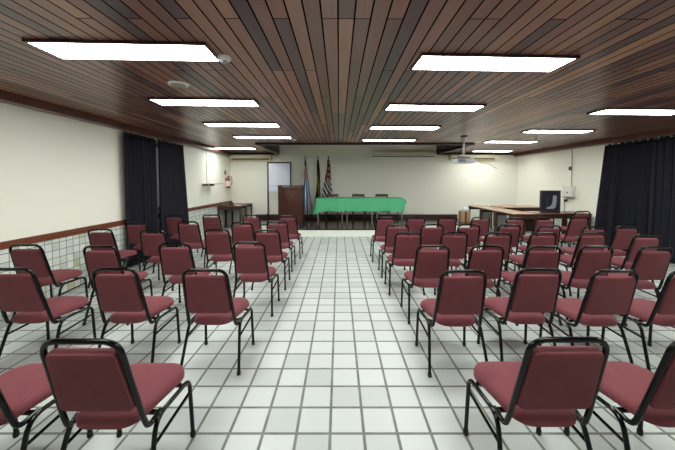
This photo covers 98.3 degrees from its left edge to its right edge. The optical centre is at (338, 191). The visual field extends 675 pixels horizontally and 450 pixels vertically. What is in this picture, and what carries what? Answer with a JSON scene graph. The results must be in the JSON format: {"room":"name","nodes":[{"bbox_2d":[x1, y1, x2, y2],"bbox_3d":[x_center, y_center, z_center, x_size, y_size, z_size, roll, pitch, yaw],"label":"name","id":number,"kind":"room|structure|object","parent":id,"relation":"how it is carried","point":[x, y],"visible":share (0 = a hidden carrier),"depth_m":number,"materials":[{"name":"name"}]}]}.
{"room":"assembly chamber","nodes":[
{"label":"assembly chamber","id":0,"kind":"room"},
{"bbox_2d":[0,102,230,241],"bbox_3d":[-3.980,-0.085,3.999,0.120,3.050,13.440,0,2,0],"label":"wall","id":1,"kind":"structure","parent":0,"point":[58,173],"depth_m":4.20,"materials":[{"name":"beige paint"}]},
{"bbox_2d":[0,206,231,317],"bbox_3d":[-3.914,1.047,4.039,0.012,0.785,13.200,0,2,0],"label":"wainscoting","id":2,"kind":"structure","parent":1,"relation":"attached to","point":[64,252],"depth_m":4.29,"materials":[{"name":"tile"}]},
{"bbox_2d":[0,200,231,249],"bbox_3d":[-3.905,0.610,4.024,0.030,0.090,13.200,0,2,0],"label":"trim","id":3,"kind":"structure","parent":1,"relation":"attached to","point":[44,237],"depth_m":4.19,"materials":[{"name":"brown wood"}]},
{"bbox_2d":[0,90,233,155],"bbox_3d":[-3.840,-1.104,3.964,0.160,0.110,13.200,0,2,0],"label":"trim","id":4,"kind":"structure","parent":1,"relation":"attached to","point":[6,97],"depth_m":4.39,"materials":[{"name":"brown wood"}]},
{"bbox_2d":[123,131,158,266],"bbox_3d":[-3.808,0.143,5.664,0.144,2.439,0.907,0,2,0],"label":"curtain","id":5,"kind":"object","parent":1,"relation":"hanging from","point":[141,196],"visible":0.81,"depth_m":5.59,"materials":[{"name":"black fabric"}]},
{"bbox_2d":[156,139,188,246],"bbox_3d":[-3.801,0.103,6.806,0.169,2.439,1.290,0,2,0],"label":"curtain","id":6,"kind":"object","parent":1,"relation":"hanging from","point":[171,165],"visible":0.76,"depth_m":6.63,"materials":[{"name":"black fabric"}]},
{"bbox_2d":[0,0,674,152],"bbox_3d":[1.275,-1.174,3.961,10.390,0.080,13.200,0,2,0],"label":"ceiling","id":7,"kind":"structure","parent":0,"point":[324,71],"depth_m":2.65,"materials":[{"name":"brown wood"}]},
{"bbox_2d":[22,38,220,62],"bbox_3d":[-1.614,-1.078,2.253,1.286,0.024,0.321,0,2,-2],"label":"recessed light","id":8,"kind":"object","parent":7,"relation":"in","point":[63,49],"visible":0.91,"depth_m":2.22,"materials":[{"name":"white plastic"}]},
{"bbox_2d":[30,43,217,60],"bbox_3d":[-1.614,-1.074,2.253,1.250,0.004,0.285,0,2,-2],"label":"diffuser","id":9,"kind":"object","parent":8,"relation":"attached to","point":[66,50],"depth_m":2.24,"materials":[{"name":"plastic"}]},
{"bbox_2d":[167,81,188,87],"bbox_3d":[-1.671,-1.107,3.043,0.200,0.022,0.200,0,2,0],"label":"ceiling speaker","id":10,"kind":"object","parent":7,"relation":"attached to","point":[178,84],"visible":1,"depth_m":3.00,"materials":[{"name":"white plastic"}]},
{"bbox_2d":[147,97,259,106],"bbox_3d":[-1.683,-1.129,3.714,1.286,0.023,0.321,0,2,-2],"label":"recessed light","id":11,"kind":"object","parent":7,"relation":"in","point":[218,102],"visible":1,"depth_m":3.69,"materials":[{"name":"white"}]},
{"bbox_2d":[152,100,257,105],"bbox_3d":[-1.683,-1.125,3.715,1.250,0.004,0.285,0,2,-2],"label":"diffuser","id":12,"kind":"object","parent":11,"relation":"attached to","point":[166,102],"depth_m":3.70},
{"bbox_2d":[202,122,280,126],"bbox_3d":[-1.709,-1.181,5.191,1.286,0.023,0.321,0,2,-2],"label":"recessed light","id":13,"kind":"object","parent":7,"relation":"in","point":[210,124],"visible":1,"depth_m":5.14,"materials":[{"name":"white"}]},
{"bbox_2d":[232,135,291,138],"bbox_3d":[-1.730,-1.233,6.664,1.286,0.023,0.321,0,2,-2],"label":"recessed light","id":14,"kind":"object","parent":7,"relation":"in","point":[235,136],"visible":1,"depth_m":6.67,"materials":[{"name":"white"}]},
{"bbox_2d":[362,139,416,141],"bbox_3d":[1.219,-1.242,7.107,1.286,0.023,0.321,0,2,-2],"label":"recessed light","id":15,"kind":"object","parent":7,"relation":"in","point":[390,140],"visible":1,"depth_m":7.12,"materials":[{"name":"white"}]},
{"bbox_2d":[369,125,441,129],"bbox_3d":[1.228,-1.185,5.462,1.286,0.024,0.321,0,2,-2],"label":"recessed light","id":16,"kind":"object","parent":7,"relation":"in","point":[373,127],"visible":1,"depth_m":5.40,"materials":[{"name":"white"}]},
{"bbox_2d":[371,127,438,129],"bbox_3d":[1.228,-1.180,5.462,1.250,0.004,0.285,0,2,-2],"label":"diffuser","id":17,"kind":"object","parent":16,"relation":"attached to","point":[403,128],"depth_m":5.49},
{"bbox_2d":[384,103,486,111],"bbox_3d":[1.284,-1.132,3.957,1.286,0.023,0.321,0,2,-2],"label":"recessed light","id":18,"kind":"object","parent":7,"relation":"in","point":[391,106],"visible":1,"depth_m":3.92,"materials":[{"name":"white"}]},
{"bbox_2d":[386,105,482,110],"bbox_3d":[1.284,-1.128,3.957,1.250,0.004,0.285,0,2,-2],"label":"diffuser","id":19,"kind":"object","parent":18,"relation":"attached to","point":[394,107],"depth_m":3.98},
{"bbox_2d":[452,136,474,163],"bbox_3d":[2.787,-0.928,6.546,0.390,0.605,0.338,0,2,0],"label":"projector","id":20,"kind":"object","parent":7,"relation":"hanging from","point":[460,160],"visible":1,"depth_m":6.44,"materials":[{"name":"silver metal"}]},
{"bbox_2d":[410,53,579,72],"bbox_3d":[1.282,-1.080,2.468,1.286,0.023,0.321,0,2,-2],"label":"recessed light","id":21,"kind":"object","parent":7,"relation":"in","point":[468,62],"visible":1,"depth_m":2.44,"materials":[{"name":"white"}]},
{"bbox_2d":[482,140,539,142],"bbox_3d":[4.323,-1.245,7.352,1.286,0.023,0.321,0,2,-2],"label":"recessed light","id":22,"kind":"object","parent":7,"relation":"in","point":[488,141],"visible":1,"depth_m":7.26,"materials":[{"name":"white"}]},
{"bbox_2d":[521,129,595,132],"bbox_3d":[4.353,-1.191,5.815,1.286,0.023,0.321,0,2,-2],"label":"recessed light","id":23,"kind":"object","parent":7,"relation":"in","point":[530,130],"visible":1,"depth_m":5.79,"materials":[{"name":"white"}]},
{"bbox_2d":[523,130,588,132],"bbox_3d":[4.353,-1.187,5.815,1.250,0.004,0.285,0,2,-2],"label":"diffuser","id":24,"kind":"object","parent":23,"relation":"attached to","point":[532,131],"depth_m":5.80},
{"bbox_2d":[587,108,674,115],"bbox_3d":[4.303,-1.134,4.171,1.286,0.023,0.321,0,2,-2],"label":"recessed light","id":25,"kind":"object","parent":7,"relation":"in","point":[607,111],"visible":1,"depth_m":4.13,"materials":[{"name":"white"}]},
{"bbox_2d":[592,110,674,114],"bbox_3d":[4.303,-1.129,4.171,1.250,0.004,0.285,0,2,-2],"label":"diffuser","id":26,"kind":"object","parent":25,"relation":"attached to","point":[633,112],"depth_m":4.19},
{"bbox_2d":[0,224,674,449],"bbox_3d":[1.275,1.489,4.054,10.590,0.100,13.400,0,2,0],"label":"floor","id":27,"kind":"structure","parent":0,"point":[337,364],"depth_m":2.52,"materials":[{"name":"tile"}]},
{"bbox_2d":[0,363,92,449],"bbox_3d":[-1.765,1.081,1.542,0.511,0.896,0.547,0,2,0],"label":"banquet chair","id":28,"kind":"object","parent":27,"relation":"on","point":[22,388],"visible":0.8,"depth_m":1.54,"materials":[{"name":"red fabric"}]},
{"bbox_2d":[0,268,96,356],"bbox_3d":[-2.602,1.044,2.586,0.511,0.896,0.547,0,2,0],"label":"banquet chair","id":29,"kind":"object","parent":27,"relation":"on","point":[23,294],"visible":0.92,"depth_m":2.42,"materials":[{"name":"red fabric"}]},
{"bbox_2d":[9,244,88,320],"bbox_3d":[-3.420,1.014,3.453,0.511,0.896,0.547,0,2,0],"label":"banquet chair","id":30,"kind":"object","parent":27,"relation":"on","point":[36,260],"visible":0.74,"depth_m":3.25,"materials":[{"name":"red fabric"}]},
{"bbox_2d":[87,229,140,287],"bbox_3d":[-3.450,0.978,4.486,0.511,0.896,0.547,0,2,0],"label":"banquet chair","id":31,"kind":"object","parent":27,"relation":"on","point":[95,238],"visible":0.47,"depth_m":4.25,"materials":[{"name":"red fabric"}]},
{"bbox_2d":[39,338,195,449],"bbox_3d":[-1.131,1.080,1.546,0.511,0.896,0.547,0,2,0],"label":"banquet chair","id":32,"kind":"object","parent":27,"relation":"on","point":[106,392],"visible":1,"depth_m":1.34,"materials":[{"name":"red fabric"}]},
{"bbox_2d":[82,245,152,325],"bbox_3d":[-2.550,1.016,3.380,0.511,0.896,0.547,0,2,0],"label":"banquet chair","id":33,"kind":"object","parent":27,"relation":"on","point":[94,259],"visible":0.42,"depth_m":3.14,"materials":[{"name":"red fabric"}]},
{"bbox_2d":[91,268,180,362],"bbox_3d":[-1.783,1.044,2.586,0.511,0.896,0.547,0,2,0],"label":"banquet chair","id":34,"kind":"object","parent":27,"relation":"on","point":[123,295],"visible":0.94,"depth_m":2.39,"materials":[{"name":"red fabric"}]},
{"bbox_2d":[125,222,154,272],"bbox_3d":[-3.418,0.953,5.188,0.511,0.896,0.547,0,2,0],"label":"banquet chair","id":35,"kind":"object","parent":27,"relation":"on","point":[132,231],"visible":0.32,"depth_m":4.96,"materials":[{"name":"red fabric"}]},
{"bbox_2d":[139,230,173,290],"bbox_3d":[-2.632,0.981,4.384,0.511,0.896,0.547,0,2,0],"label":"banquet chair","id":36,"kind":"object","parent":27,"relation":"on","point":[150,243],"visible":0.56,"depth_m":4.15,"materials":[{"name":"red fabric"}]},
{"bbox_2d":[165,215,198,252],"bbox_3d":[-3.327,0.919,6.153,0.511,0.896,0.547,0,2,0],"label":"banquet chair","id":37,"kind":"object","parent":27,"relation":"on","point":[171,223],"visible":0.51,"depth_m":5.92,"materials":[{"name":"red fabric"}]},
{"bbox_2d":[156,242,210,316],"bbox_3d":[-1.836,1.011,3.529,0.511,0.896,0.547,0,2,0],"label":"banquet chair","id":38,"kind":"object","parent":27,"relation":"on","point":[173,260],"visible":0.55,"depth_m":3.30,"materials":[{"name":"red fabric"}]},
{"bbox_2d":[177,221,214,266],"bbox_3d":[-2.579,0.951,5.260,0.511,0.896,0.547,0,2,0],"label":"banquet chair","id":39,"kind":"object","parent":27,"relation":"on","point":[190,234],"visible":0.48,"depth_m":5.04,"materials":[{"name":"red fabric"}]},
{"bbox_2d":[201,214,231,256],"bbox_3d":[-2.618,0.916,6.256,0.511,0.896,0.547,0,2,0],"label":"banquet chair","id":40,"kind":"object","parent":27,"relation":"on","point":[208,222],"visible":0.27,"depth_m":6.02,"materials":[{"name":"red fabric"}]},
{"bbox_2d":[180,269,254,375],"bbox_3d":[-1.055,1.045,2.560,0.511,0.896,0.547,0,2,0],"label":"banquet chair","id":41,"kind":"object","parent":27,"relation":"on","point":[210,297],"visible":0.97,"depth_m":2.36,"materials":[{"name":"red fabric"}]},
{"bbox_2d":[204,229,236,287],"bbox_3d":[-1.752,0.979,4.460,0.511,0.896,0.547,0,2,0],"label":"banquet chair","id":42,"kind":"object","parent":27,"relation":"on","point":[219,245],"visible":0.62,"depth_m":4.24,"materials":[{"name":"red fabric"}]},
{"bbox_2d":[217,204,246,227],"bbox_3d":[-3.505,0.851,9.646,0.750,0.785,0.620,0,2,0],"label":"side table","id":43,"kind":"object","parent":27,"relation":"on","point":[227,207],"visible":0.63,"depth_m":9.35,"materials":[{"name":"brown laminate"}]},
{"bbox_2d":[228,222,254,273],"bbox_3d":[-1.622,0.955,5.152,0.511,0.896,0.547,0,2,0],"label":"banquet chair","id":44,"kind":"object","parent":27,"relation":"on","point":[240,233],"visible":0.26,"depth_m":4.91,"materials":[{"name":"red fabric"}]},
{"bbox_2d":[242,215,265,234],"bbox_3d":[-1.783,0.918,6.204,0.511,0.896,0.547,0,2,0],"label":"banquet chair","id":45,"kind":"object","parent":27,"relation":"on","point":[256,222],"visible":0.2,"depth_m":5.95,"materials":[{"name":"red fabric"}]},
{"bbox_2d":[233,242,279,316],"bbox_3d":[-1.017,1.009,3.582,0.511,0.896,0.547,0,2,0],"label":"banquet chair","id":46,"kind":"object","parent":27,"relation":"on","point":[251,262],"visible":0.94,"depth_m":3.38,"materials":[{"name":"red fabric"}]},
{"bbox_2d":[251,230,290,289],"bbox_3d":[-1.014,0.981,4.400,0.511,0.896,0.547,0,2,0],"label":"banquet chair","id":47,"kind":"object","parent":27,"relation":"on","point":[272,241],"visible":0.68,"depth_m":4.18,"materials":[{"name":"red fabric"}]},
{"bbox_2d":[266,221,295,271],"bbox_3d":[-1.055,0.951,5.260,0.511,0.896,0.547,0,2,0],"label":"banquet chair","id":48,"kind":"object","parent":27,"relation":"on","point":[286,242],"visible":0.59,"depth_m":5.03,"materials":[{"name":"red fabric"}]},
{"bbox_2d":[278,215,302,258],"bbox_3d":[-1.021,0.922,6.086,0.511,0.896,0.547,0,2,0],"label":"banquet chair","id":49,"kind":"object","parent":27,"relation":"on","point":[292,222],"visible":0.62,"depth_m":5.86,"materials":[{"name":"red fabric"}]},
{"bbox_2d":[260,218,469,236],"bbox_3d":[0.650,1.137,9.461,7.340,0.226,2.352,0,2,0],"label":"stage platform","id":50,"kind":"object","parent":27,"relation":"on","point":[359,227],"visible":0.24,"depth_m":8.89,"materials":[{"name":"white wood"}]},
{"bbox_2d":[266,162,290,219],"bbox_3d":[-2.076,-0.011,10.206,0.891,2.018,0.468,0,2,0],"label":"door","id":51,"kind":"structure","parent":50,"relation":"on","point":[278,173],"depth_m":10.18,"materials":[{"name":"white glass"}]},
{"bbox_2d":[277,185,304,225],"bbox_3d":[-1.456,0.431,8.991,0.768,1.218,0.490,0,2,0],"label":"lectern","id":52,"kind":"object","parent":50,"relation":"on","point":[290,197],"visible":0.8,"depth_m":8.77,"materials":[{"name":"brown wood"}]},
{"bbox_2d":[305,216,332,218],"bbox_3d":[-0.706,0.935,10.439,0.980,0.111,0.200,0,2,0],"label":"flag stand","id":53,"kind":"object","parent":50,"relation":"on","point":[306,217],"visible":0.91,"depth_m":10.34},
{"bbox_2d":[303,157,312,215],"bbox_3d":[-1.112,-0.187,10.371,0.371,2.139,0.133,0,2,0],"label":"flag","id":54,"kind":"object","parent":53,"relation":"on","point":[307,202],"visible":0.85,"depth_m":10.38,"materials":[{"name":"blue fabric"}]},
{"bbox_2d":[315,157,319,200],"bbox_3d":[-0.725,-0.187,10.372,0.222,2.137,0.133,0,2,0],"label":"flag","id":55,"kind":"object","parent":53,"relation":"on","point":[318,166],"visible":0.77,"depth_m":10.36,"materials":[{"name":"green fabric"}]},
{"bbox_2d":[322,156,332,196],"bbox_3d":[-0.395,-0.187,10.372,0.392,2.137,0.134,0,2,0],"label":"flag","id":56,"kind":"object","parent":53,"relation":"on","point":[327,188],"visible":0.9,"depth_m":10.36,"materials":[{"name":"multicoloured fabric"}]},
{"bbox_2d":[346,211,372,224],"bbox_3d":[0.640,0.626,9.312,0.825,0.807,0.670,0,2,0],"label":"folding table","id":57,"kind":"object","parent":50,"relation":"on","point":[346,211],"visible":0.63,"depth_m":9.00,"materials":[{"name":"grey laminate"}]},
{"bbox_2d":[313,197,406,214],"bbox_3d":[0.642,0.478,9.307,2.903,0.534,0.741,0,2,0],"label":"tablecloth","id":58,"kind":"object","parent":57,"relation":"on","point":[337,204],"visible":1,"depth_m":8.95,"materials":[{"name":"green fabric"}]},
{"bbox_2d":[458,211,469,221],"bbox_3d":[4.185,0.836,9.754,0.287,0.355,0.263,0,2,0],"label":"carton","id":59,"kind":"object","parent":50,"relation":"on","point":[463,216],"visible":0.84,"depth_m":9.62,"materials":[{"name":"brown cardboard"}]},
{"bbox_2d":[370,217,394,261],"bbox_3d":[0.897,0.930,5.862,0.511,0.896,0.547,0,2,0],"label":"banquet chair","id":60,"kind":"object","parent":27,"relation":"on","point":[380,227],"visible":0.63,"depth_m":5.65,"materials":[{"name":"red fabric"}]},
{"bbox_2d":[378,224,410,277],"bbox_3d":[0.940,0.962,4.929,0.511,0.896,0.547,0,2,0],"label":"banquet chair","id":61,"kind":"object","parent":27,"relation":"on","point":[390,233],"visible":0.57,"depth_m":4.70,"materials":[{"name":"red fabric"}]},
{"bbox_2d":[384,232,424,294],"bbox_3d":[0.941,0.987,4.216,0.511,0.896,0.547,0,2,0],"label":"banquet chair","id":62,"kind":"object","parent":27,"relation":"on","point":[404,248],"visible":0.72,"depth_m":4.00,"materials":[{"name":"red fabric"}]},
{"bbox_2d":[405,217,424,236],"bbox_3d":[1.481,0.929,5.878,0.511,0.896,0.547,0,2,0],"label":"banquet chair","id":63,"kind":"object","parent":27,"relation":"on","point":[414,225],"visible":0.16,"depth_m":5.62,"materials":[{"name":"red fabric"}]},
{"bbox_2d":[400,245,449,323],"bbox_3d":[1.015,1.016,3.404,0.511,0.896,0.547,0,2,0],"label":"banquet chair","id":64,"kind":"object","parent":27,"relation":"on","point":[429,265],"visible":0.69,"depth_m":3.19,"materials":[{"name":"red fabric"}]},
{"bbox_2d":[409,224,443,269],"bbox_3d":[1.496,0.962,4.929,0.511,0.896,0.547,0,2,0],"label":"banquet chair","id":65,"kind":"object","parent":27,"relation":"on","point":[430,235],"visible":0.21,"depth_m":4.68,"materials":[{"name":"red fabric"}]},
{"bbox_2d":[437,217,456,235],"bbox_3d":[2.085,0.929,5.878,0.511,0.896,0.547,0,2,0],"label":"banquet chair","id":66,"kind":"object","parent":27,"relation":"on","point":[449,225],"visible":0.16,"depth_m":5.62,"materials":[{"name":"red fabric"}]},
{"bbox_2d":[434,232,467,294],"bbox_3d":[1.568,0.987,4.216,0.511,0.896,0.547,0,2,0],"label":"banquet chair","id":67,"kind":"object","parent":27,"relation":"on","point":[457,245],"visible":0.55,"depth_m":3.98,"materials":[{"name":"red fabric"}]},
{"bbox_2d":[415,270,487,377],"bbox_3d":[0.973,1.046,2.535,0.511,0.896,0.547,0,2,0],"label":"banquet chair","id":68,"kind":"object","parent":27,"relation":"on","point":[458,299],"visible":0.98,"depth_m":2.33,"materials":[{"name":"red fabric"}]},
{"bbox_2d":[451,224,479,273],"bbox_3d":[2.080,0.962,4.929,0.511,0.896,0.547,0,2,0],"label":"banquet chair","id":69,"kind":"object","parent":27,"relation":"on","point":[473,233],"visible":0.3,"depth_m":4.68,"materials":[{"name":"red fabric"}]},
{"bbox_2d":[466,217,489,260],"bbox_3d":[2.713,0.930,5.847,0.511,0.896,0.547,0,2,0],"label":"banquet chair","id":70,"kind":"object","parent":27,"relation":"on","point":[484,225],"visible":0.3,"depth_m":5.60,"materials":[{"name":"red fabric"}]},
{"bbox_2d":[451,245,506,324],"bbox_3d":[1.594,1.016,3.394,0.511,0.896,0.547,0,2,0],"label":"banquet chair","id":71,"kind":"object","parent":27,"relation":"on","point":[490,262],"visible":0.5,"depth_m":3.16,"materials":[{"name":"red fabric"}]},
{"bbox_2d":[468,205,498,224],"bbox_3d":[4.710,0.874,9.514,0.620,0.750,0.845,0,2,0],"label":"side table","id":72,"kind":"object","parent":27,"relation":"on","point":[485,214],"visible":0.48,"depth_m":9.47,"materials":[{"name":"laminate"}]},
{"bbox_2d":[465,232,511,289],"bbox_3d":[2.146,0.988,4.186,0.511,0.896,0.547,0,2,0],"label":"banquet chair","id":73,"kind":"object","parent":27,"relation":"on","point":[504,241],"visible":0.41,"depth_m":3.93,"materials":[{"name":"red fabric"}]},
{"bbox_2d":[481,208,516,234],"bbox_3d":[4.710,0.903,8.659,0.620,0.750,0.835,0,2,0],"label":"side table","id":74,"kind":"object","parent":27,"relation":"on","point":[501,218],"visible":0.45,"depth_m":8.53,"materials":[{"name":"laminate"}]},
{"bbox_2d":[481,224,520,267],"bbox_3d":[2.728,0.962,4.929,0.511,0.896,0.547,0,2,0],"label":"banquet chair","id":75,"kind":"object","parent":27,"relation":"on","point":[514,231],"visible":0.38,"depth_m":4.68,"materials":[{"name":"red fabric"}]},
{"bbox_2d":[493,217,524,254],"bbox_3d":[3.344,0.932,5.787,0.511,0.896,0.547,0,2,0],"label":"banquet chair","id":76,"kind":"object","parent":27,"relation":"on","point":[521,223],"visible":0.34,"depth_m":5.53,"materials":[{"name":"red fabric"}]},
{"bbox_2d":[490,205,538,228],"bbox_3d":[5.697,0.869,9.361,1.325,0.770,0.750,0,2,0],"label":"side table","id":77,"kind":"object","parent":27,"relation":"on","point":[512,207],"visible":0.46,"depth_m":9.00,"materials":[{"name":"laminate"}]},
{"bbox_2d":[495,211,536,234],"bbox_3d":[4.710,0.933,7.807,0.620,0.750,0.840,0,2,0],"label":"side table","id":78,"kind":"object","parent":27,"relation":"on","point":[526,215],"visible":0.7,"depth_m":7.47,"materials":[{"name":"laminate"}]},
{"bbox_2d":[477,268,561,360],"bbox_3d":[1.583,1.044,2.573,0.511,0.896,0.547,0,2,0],"label":"banquet chair","id":79,"kind":"object","parent":27,"relation":"on","point":[531,296],"visible":0.88,"depth_m":2.37,"materials":[{"name":"red fabric"}]},
{"bbox_2d":[496,246,562,325],"bbox_3d":[2.186,1.017,3.371,0.511,0.896,0.547,0,2,0],"label":"banquet chair","id":80,"kind":"object","parent":27,"relation":"on","point":[533,259],"visible":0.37,"depth_m":3.13,"materials":[{"name":"red fabric"}]},
{"bbox_2d":[503,232,556,284],"bbox_3d":[2.748,0.988,4.186,0.511,0.896,0.547,0,2,0],"label":"banquet chair","id":81,"kind":"object","parent":27,"relation":"on","point":[533,240],"visible":0.38,"depth_m":3.94,"materials":[{"name":"red fabric"}]},
{"bbox_2d":[463,336,609,449],"bbox_3d":[1.020,1.080,1.561,0.511,0.896,0.547,0,2,0],"label":"banquet chair","id":82,"kind":"object","parent":27,"relation":"on","point":[549,385],"visible":1,"depth_m":1.35,"materials":[{"name":"red fabric"}]},
{"bbox_2d":[519,217,554,244],"bbox_3d":[3.901,0.932,5.787,0.511,0.896,0.547,0,2,0],"label":"banquet chair","id":83,"kind":"object","parent":27,"relation":"on","point":[537,223],"visible":0.3,"depth_m":5.53,"materials":[{"name":"red fabric"}]},
{"bbox_2d":[514,225,560,270],"bbox_3d":[3.291,0.966,4.825,0.511,0.896,0.547,0,2,0],"label":"banquet chair","id":84,"kind":"object","parent":27,"relation":"on","point":[557,232],"visible":0.27,"depth_m":4.57,"materials":[{"name":"red fabric"}]},
{"bbox_2d":[523,211,564,242],"bbox_3d":[5.378,0.934,7.712,0.685,0.755,0.650,0,2,0],"label":"side table","id":85,"kind":"object","parent":27,"relation":"on","point":[529,222],"visible":0.45,"depth_m":7.42,"materials":[{"name":"brown laminate"}]},
{"bbox_2d":[539,190,560,212],"bbox_3d":[5.536,0.269,7.656,0.502,0.577,0.076,0,2,0],"label":"monitor","id":86,"kind":"object","parent":85,"relation":"on","point":[550,200],"visible":1,"depth_m":7.63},
{"bbox_2d":[548,211,591,242],"bbox_3d":[6.067,0.934,7.712,0.665,0.755,0.650,0,2,0],"label":"side table","id":87,"kind":"object","parent":27,"relation":"on","point":[568,214],"visible":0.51,"depth_m":7.40,"materials":[{"name":"laminate"}]},
{"bbox_2d":[558,217,588,246],"bbox_3d":[4.628,0.929,5.878,0.511,0.896,0.547,0,2,0],"label":"banquet chair","id":88,"kind":"object","parent":27,"relation":"on","point":[574,228],"visible":0.58,"depth_m":5.66,"materials":[{"name":"red fabric"}]},
{"bbox_2d":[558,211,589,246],"bbox_3d":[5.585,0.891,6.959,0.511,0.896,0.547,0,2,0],"label":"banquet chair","id":89,"kind":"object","parent":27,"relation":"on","point":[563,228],"visible":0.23,"depth_m":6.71,"materials":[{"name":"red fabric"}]},
{"bbox_2d":[557,226,605,269],"bbox_3d":[3.887,0.970,4.706,0.511,0.896,0.547,0,2,0],"label":"banquet chair","id":90,"kind":"object","parent":27,"relation":"on","point":[564,250],"visible":0.18,"depth_m":4.45,"materials":[{"name":"red fabric"}]},
{"bbox_2d":[558,232,606,295],"bbox_3d":[3.418,0.988,4.186,0.511,0.896,0.547,0,2,0],"label":"banquet chair","id":91,"kind":"object","parent":27,"relation":"on","point":[569,260],"visible":0.41,"depth_m":3.94,"materials":[{"name":"red fabric"}]},
{"bbox_2d":[557,245,613,318],"bbox_3d":[2.751,1.016,3.380,0.511,0.896,0.547,0,2,0],"label":"banquet chair","id":92,"kind":"object","parent":27,"relation":"on","point":[587,262],"visible":0.53,"depth_m":3.15,"materials":[{"name":"red fabric"}]},
{"bbox_2d":[538,270,638,363],"bbox_3d":[2.153,1.046,2.535,0.511,0.896,0.547,0,2,0],"label":"banquet chair","id":93,"kind":"object","parent":27,"relation":"on","point":[605,297],"visible":0.84,"depth_m":2.33,"materials":[{"name":"red fabric"}]},
{"bbox_2d":[564,341,674,449],"bbox_3d":[1.649,1.080,1.558,0.511,0.896,0.547,0,2,0],"label":"banquet chair","id":94,"kind":"object","parent":27,"relation":"on","point":[649,396],"visible":0.78,"depth_m":1.47,"materials":[{"name":"red fabric"}]},
{"bbox_2d":[604,225,638,269],"bbox_3d":[4.456,0.968,4.774,0.511,0.896,0.547,0,2,0],"label":"banquet chair","id":95,"kind":"object","parent":27,"relation":"on","point":[621,239],"visible":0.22,"depth_m":4.54,"materials":[{"name":"red fabric"}]},
{"bbox_2d":[610,234,660,298],"bbox_3d":[4.017,0.992,4.069,0.511,0.896,0.547,0,2,0],"label":"banquet chair","id":96,"kind":"object","parent":27,"relation":"on","point":[626,262],"visible":0.48,"depth_m":3.83,"materials":[{"name":"red fabric"}]},
{"bbox_2d":[600,271,674,370],"bbox_3d":[2.748,1.046,2.535,0.511,0.896,0.547,0,2,0],"label":"banquet chair","id":97,"kind":"object","parent":27,"relation":"on","point":[661,312],"visible":0.71,"depth_m":2.40,"materials":[{"name":"red fabric"}]},
{"bbox_2d":[608,246,672,326],"bbox_3d":[3.358,1.017,3.357,0.511,0.896,0.547,0,2,0],"label":"banquet chair","id":98,"kind":"object","parent":27,"relation":"on","point":[650,265],"visible":0.51,"depth_m":3.13,"materials":[{"name":"red fabric"}]},
{"bbox_2d":[230,145,517,223],"bbox_3d":[1.275,-0.367,10.654,10.390,3.150,0.120,0,2,0],"label":"wall","id":99,"kind":"structure","parent":0,"point":[429,185],"depth_m":10.59,"materials":[{"name":"beige paint"}]},
{"bbox_2d":[230,154,271,160],"bbox_3d":[-3.130,-1.195,10.432,1.460,0.220,0.266,0,2,0],"label":"air conditioner","id":100,"kind":"object","parent":99,"relation":"attached to","point":[235,157],"visible":0.98,"depth_m":10.31,"materials":[{"name":"beige plastic"}]},
{"bbox_2d":[256,214,457,217],"bbox_3d":[0.650,0.914,10.628,7.340,0.140,0.020,0,2,0],"label":"baseboard","id":101,"kind":"structure","parent":99,"relation":"attached to","point":[260,215],"depth_m":10.62,"materials":[{"name":"brown wood"}]},
{"bbox_2d":[371,151,434,156],"bbox_3d":[2.310,-1.333,10.485,2.280,0.192,0.130,0,2,0],"label":"projection screen","id":102,"kind":"object","parent":99,"relation":"attached to","point":[373,153],"visible":1,"depth_m":10.42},
{"bbox_2d":[436,145,473,154],"bbox_3d":[3.560,-1.528,9.152,0.060,0.525,2.800,0,2,0],"label":"trim","id":103,"kind":"structure","parent":99,"relation":"attached to","point":[439,147],"depth_m":9.57,"materials":[{"name":"brown wood"}]},
{"bbox_2d":[449,154,495,159],"bbox_3d":[4.770,-1.210,10.431,1.620,0.190,0.266,0,2,0],"label":"air conditioner","id":104,"kind":"object","parent":99,"relation":"attached to","point":[452,156],"visible":0.92,"depth_m":10.31,"materials":[{"name":"beige plastic"}]},
{"bbox_2d":[517,135,674,216],"bbox_3d":[6.530,-0.085,3.999,0.120,3.050,13.440,0,2,0],"label":"wall","id":105,"kind":"structure","parent":0,"point":[549,170],"depth_m":8.41,"materials":[{"name":"beige paint"}]},
{"bbox_2d":[562,149,575,209],"bbox_3d":[6.401,-0.274,8.153,0.138,1.782,0.396,0,2,0],"label":"wall box","id":106,"kind":"object","parent":105,"relation":"attached to","point":[567,191],"visible":1,"depth_m":8.08,"materials":[{"name":"white plastic"}]},
{"bbox_2d":[551,216,594,237],"bbox_3d":[6.464,1.100,4.041,0.012,0.680,13.200,0,2,0],"label":"trim","id":107,"kind":"structure","parent":105,"relation":"attached to","point":[557,221],"depth_m":8.24,"materials":[{"name":"tile"}]},
{"bbox_2d":[513,128,674,155],"bbox_3d":[6.390,-1.084,3.965,0.160,0.120,13.200,0,2,0],"label":"trim","id":108,"kind":"structure","parent":105,"relation":"attached to","point":[667,132],"depth_m":6.88,"materials":[{"name":"brown wood"}]},
{"bbox_2d":[594,138,653,251],"bbox_3d":[6.357,0.117,6.614,0.143,2.426,1.358,0,2,0],"label":"curtain","id":109,"kind":"object","parent":105,"relation":"hanging from","point":[625,180],"visible":0.8,"depth_m":6.45,"materials":[{"name":"black fabric"}]},
{"bbox_2d":[648,135,674,262],"bbox_3d":[6.353,0.178,4.816,0.151,2.429,2.233,0,2,0],"label":"curtain","id":110,"kind":"object","parent":105,"relation":"hanging from","point":[662,192],"visible":0.84,"depth_m":5.70,"materials":[{"name":"black fabric"}]},
{"bbox_3d":[0.690,-1.820,9.142,5.880,0.060,3.000,0,2,0],"label":"ceiling","id":111,"kind":"structure","parent":0,"visible":0},
{"bbox_2d":[255,143,474,144],"bbox_3d":[0.690,-1.483,7.728,5.800,0.515,0.050,0,2,0],"label":"trim","id":112,"kind":"structure","parent":111,"relation":"attached to","point":[255,143],"depth_m":7.71,"materials":[{"name":"brown wood"}]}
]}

